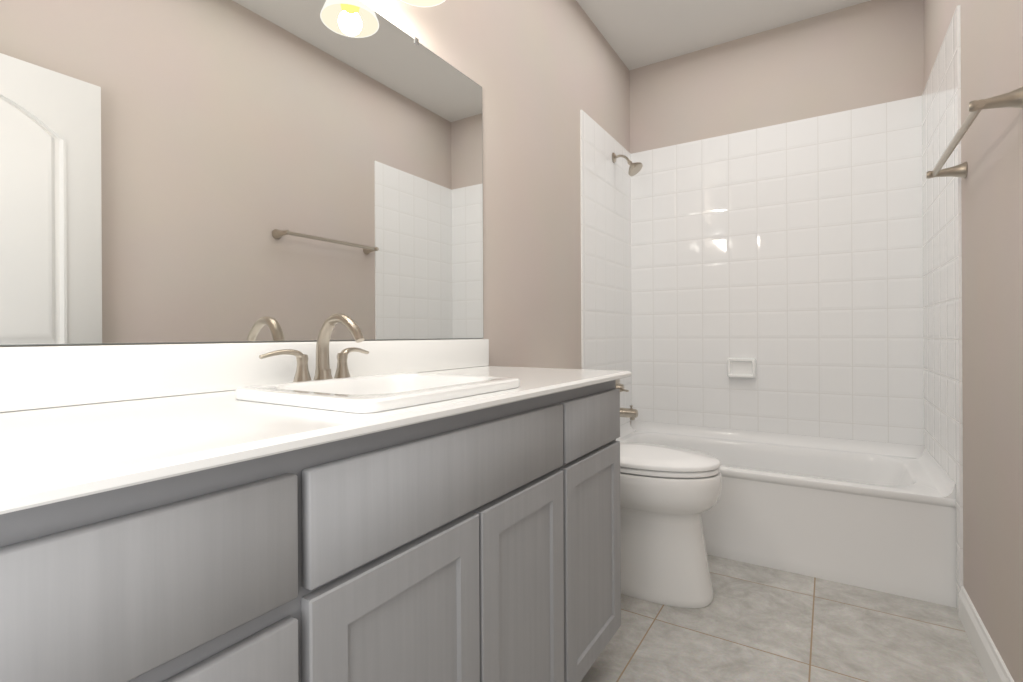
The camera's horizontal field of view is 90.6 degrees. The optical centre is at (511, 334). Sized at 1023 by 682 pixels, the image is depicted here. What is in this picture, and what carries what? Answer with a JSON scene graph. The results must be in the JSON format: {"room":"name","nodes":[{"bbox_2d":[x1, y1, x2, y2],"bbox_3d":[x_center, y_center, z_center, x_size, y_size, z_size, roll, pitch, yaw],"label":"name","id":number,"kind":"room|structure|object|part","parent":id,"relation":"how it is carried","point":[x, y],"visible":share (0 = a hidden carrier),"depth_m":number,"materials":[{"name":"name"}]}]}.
{"room":"bathroom","nodes":[
{"label":"bathroom","id":0,"kind":"room"},
{"bbox_2d":[0,0,630,424],"bbox_3d":[-0.160,-0.354,1.932,0.100,2.780,3.605,0,0,32],"label":"wall","id":1,"kind":"structure","parent":0,"point":[542,72],"depth_m":2.23,"materials":[{"name":"paint"}]},
{"bbox_2d":[0,0,482,345],"bbox_3d":[-0.555,-0.461,1.197,0.009,0.954,1.680,0,0,32],"label":"mirror","id":2,"kind":"object","parent":1,"relation":"attached to","point":[194,171],"visible":1,"depth_m":1.10,"materials":[{"name":"grey mirror"}]},
{"bbox_2d":[0,339,488,408],"bbox_3d":[-0.550,0.069,1.188,0.019,0.102,1.720,0,0,32],"label":"backsplash","id":3,"kind":"structure","parent":1,"relation":"attached to","point":[36,377],"depth_m":0.96,"materials":[{"name":"white stone"}]},
{"bbox_2d":[401,0,445,6],"bbox_3d":[-0.431,-1.082,1.187,0.236,0.232,0.740,0,0,32],"label":"sconce","id":4,"kind":"object","parent":1,"relation":"attached to","point":[424,3],"visible":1,"depth_m":1.49,"materials":[{"name":"white glass"}]},
{"bbox_2d":[580,109,631,424],"bbox_3d":[0.579,-0.315,3.006,0.009,1.757,0.781,0,0,32],"label":"tile","id":5,"kind":"structure","parent":1,"relation":"attached to","point":[606,320],"depth_m":2.95,"materials":[{"name":"white tile"}]},
{"bbox_2d":[616,379,628,391],"bbox_3d":[0.670,0.320,3.039,0.103,0.168,0.168,0,0,32],"label":"shower valve","id":6,"kind":"object","parent":5,"relation":"attached to","point":[620,386],"visible":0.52,"depth_m":3.03,"materials":[{"name":"silver metal"}]},
{"bbox_3d":[0.669,0.323,3.009,0.072,0.024,0.063,0,0,32],"label":"handle","id":7,"kind":"part","parent":6,"relation":"part of","materials":[{"name":"silver metal"}]},
{"bbox_2d":[612,153,642,175],"bbox_3d":[0.694,-1.025,3.020,0.176,0.157,0.096,0,0,32],"label":"shower head","id":8,"kind":"object","parent":5,"relation":"attached to","point":[635,168],"visible":1,"depth_m":3.00,"materials":[{"name":"silver metal"}]},
{"bbox_3d":[0.668,-1.055,3.036,0.095,0.061,0.015,0,0,32],"label":"arm","id":9,"kind":"part","parent":8,"relation":"part of"},
{"bbox_2d":[620,405,637,419],"bbox_3d":[0.687,0.463,3.030,0.140,0.087,0.068,0,0,32],"label":"tub spout","id":10,"kind":"object","parent":5,"relation":"attached to","point":[631,413],"visible":0.81,"depth_m":3.00,"materials":[{"name":"silver metal"}]},
{"bbox_2d":[576,0,869,70],"bbox_3d":[0.519,-1.798,1.501,1.720,0.100,3.605,0,0,32],"label":"ceiling","id":11,"kind":"structure","parent":0,"point":[638,33],"depth_m":2.82,"materials":[{"name":"white paint"}]},
{"bbox_2d":[629,0,923,153],"bbox_3d":[1.458,-0.363,2.986,1.520,2.780,0.100,0,0,32],"label":"wall","id":12,"kind":"structure","parent":0,"point":[867,53],"depth_m":2.87,"materials":[{"name":"paint"}]},
{"bbox_2d":[631,96,923,445],"bbox_3d":[1.429,-0.319,2.940,1.520,1.757,0.009,0,0,32],"label":"tile","id":13,"kind":"structure","parent":12,"relation":"attached to","point":[788,256],"depth_m":2.85,"materials":[{"name":"white tile"}]},
{"bbox_2d":[727,358,755,377],"bbox_3d":[1.344,0.195,2.960,0.154,0.117,0.048,0,0,32],"label":"soap dish","id":14,"kind":"object","parent":13,"relation":"attached to","point":[741,367],"visible":1,"depth_m":2.96,"materials":[{"name":"white ceramic"}]},
{"bbox_2d":[581,554,987,681],"bbox_3d":[0.534,1.082,1.501,1.720,0.100,3.605,0,0,32],"label":"floor","id":15,"kind":"structure","parent":0,"point":[753,623],"depth_m":1.72,"materials":[{"name":"tile"}]},
{"bbox_2d":[0,381,620,681],"bbox_3d":[-0.331,0.587,1.032,0.552,0.899,1.684,0,0,32],"label":"bathroom vanity","id":16,"kind":"object","parent":15,"relation":"on","point":[323,508],"depth_m":0.70,"materials":[{"name":"grey wood"}]},
{"bbox_3d":[-0.405,0.249,0.416,0.019,0.152,0.505,0,0,32],"label":"drawer","id":17,"kind":"part","parent":16,"relation":"part of","materials":[{"name":"grey wood"}]},
{"bbox_3d":[-0.403,0.490,0.416,0.019,0.278,0.505,0,0,32],"label":"drawer","id":18,"kind":"part","parent":16,"relation":"part of","materials":[{"name":"grey wood"}]},
{"bbox_2d":[0,365,631,520],"bbox_3d":[-0.315,0.128,1.042,0.572,0.019,1.720,0,0,32],"label":"countertop","id":19,"kind":"structure","parent":16,"relation":"on","point":[53,456],"depth_m":0.63,"materials":[{"name":"white stone"}]},
{"bbox_2d":[256,313,375,376],"bbox_3d":[-0.402,0.035,1.173,0.163,0.168,0.299,0,0,32],"label":"faucet","id":20,"kind":"object","parent":19,"relation":"on","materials":[{"name":"silver metal"}]},
{"bbox_2d":[224,369,527,412],"bbox_3d":[-0.249,0.170,1.042,0.370,0.147,0.463,0,0,32],"label":"sink","id":21,"kind":"object","parent":19,"relation":"in","point":[393,388],"depth_m":1.03,"materials":[{"name":"white ceramic"}]},
{"bbox_3d":[-0.163,0.625,0.798,0.019,0.578,0.365,0,0,32],"label":"door","id":22,"kind":"part","parent":16,"relation":"part of","materials":[{"name":"grey wood"}]},
{"bbox_3d":[-0.071,0.247,0.948,0.019,0.152,0.719,0,0,32],"label":"drawer","id":23,"kind":"part","parent":16,"relation":"part of","materials":[{"name":"grey wood"}]},
{"bbox_3d":[0.030,0.624,1.106,0.019,0.578,0.346,0,0,32],"label":"door","id":24,"kind":"part","parent":16,"relation":"part of","materials":[{"name":"grey wood"}]},
{"bbox_3d":[0.231,0.246,1.429,0.019,0.152,0.384,0,0,32],"label":"drawer","id":25,"kind":"part","parent":16,"relation":"part of","materials":[{"name":"grey wood"}]},
{"bbox_3d":[0.233,0.623,1.429,0.019,0.578,0.384,0,0,32],"label":"door","id":26,"kind":"part","parent":16,"relation":"part of","materials":[{"name":"grey wood"}]},
{"bbox_2d":[620,442,721,607],"bbox_3d":[0.466,0.616,2.114,0.756,0.833,0.517,0,0,32],"label":"toilet","id":27,"kind":"object","parent":15,"relation":"on","point":[669,495],"visible":0.4,"depth_m":1.94,"materials":[{"name":"white ceramic"}]},
{"bbox_3d":[0.572,0.524,2.087,0.537,0.020,0.378,0,0,32],"label":"seat","id":28,"kind":"part","parent":27,"relation":"part of","materials":[{"name":"white plastic"}]},
{"bbox_3d":[0.570,0.498,2.088,0.546,0.028,0.384,0,0,32],"label":"lid","id":29,"kind":"part","parent":27,"relation":"part of","materials":[{"name":"white plastic"}]},
{"bbox_2d":[616,420,956,607],"bbox_3d":[1.234,0.795,2.619,1.517,0.468,0.762,0,0,32],"label":"bathtub","id":30,"kind":"object","parent":15,"relation":"on","point":[877,516],"visible":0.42,"depth_m":2.19,"materials":[{"name":"white ceramic"}]},
{"bbox_2d":[923,0,1022,681],"bbox_3d":[1.213,-0.361,1.071,0.100,2.780,3.605,0,0,32],"label":"wall","id":31,"kind":"structure","parent":0,"point":[992,222],"depth_m":1.50,"materials":[{"name":"paint"}]},
{"bbox_2d":[922,5,962,488],"bbox_3d":[1.849,-0.321,2.187,0.009,1.757,0.821,0,0,32],"label":"tile","id":32,"kind":"structure","parent":31,"relation":"attached to","point":[942,295],"depth_m":2.08,"materials":[{"name":"white tile"}]},
{"bbox_2d":[956,485,962,612],"bbox_3d":[1.653,0.792,1.866,0.009,0.468,0.064,0,0,32],"label":"tile trim","id":33,"kind":"structure","parent":31,"relation":"attached to","point":[959,537],"depth_m":1.85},
{"bbox_2d":[926,87,1022,178],"bbox_3d":[1.374,-0.577,1.527,0.108,0.056,0.706,0,0,32],"label":"towel bar","id":34,"kind":"object","parent":31,"relation":"attached to","point":[1013,99],"visible":1,"depth_m":1.34,"materials":[{"name":"silver metal"}]},
{"bbox_3d":[1.546,-0.578,1.802,0.108,0.056,0.056,0,0,32],"label":"post","id":35,"kind":"part","parent":34,"relation":"part of","materials":[{"name":"silver metal"}]},
{"bbox_2d":[958,586,1013,681],"bbox_3d":[0.951,0.973,0.749,0.014,0.115,2.574,0,0,32],"label":"baseboard","id":36,"kind":"structure","parent":31,"relation":"attached to","point":[992,663],"depth_m":1.57,"materials":[{"name":"white wood"}]}
]}

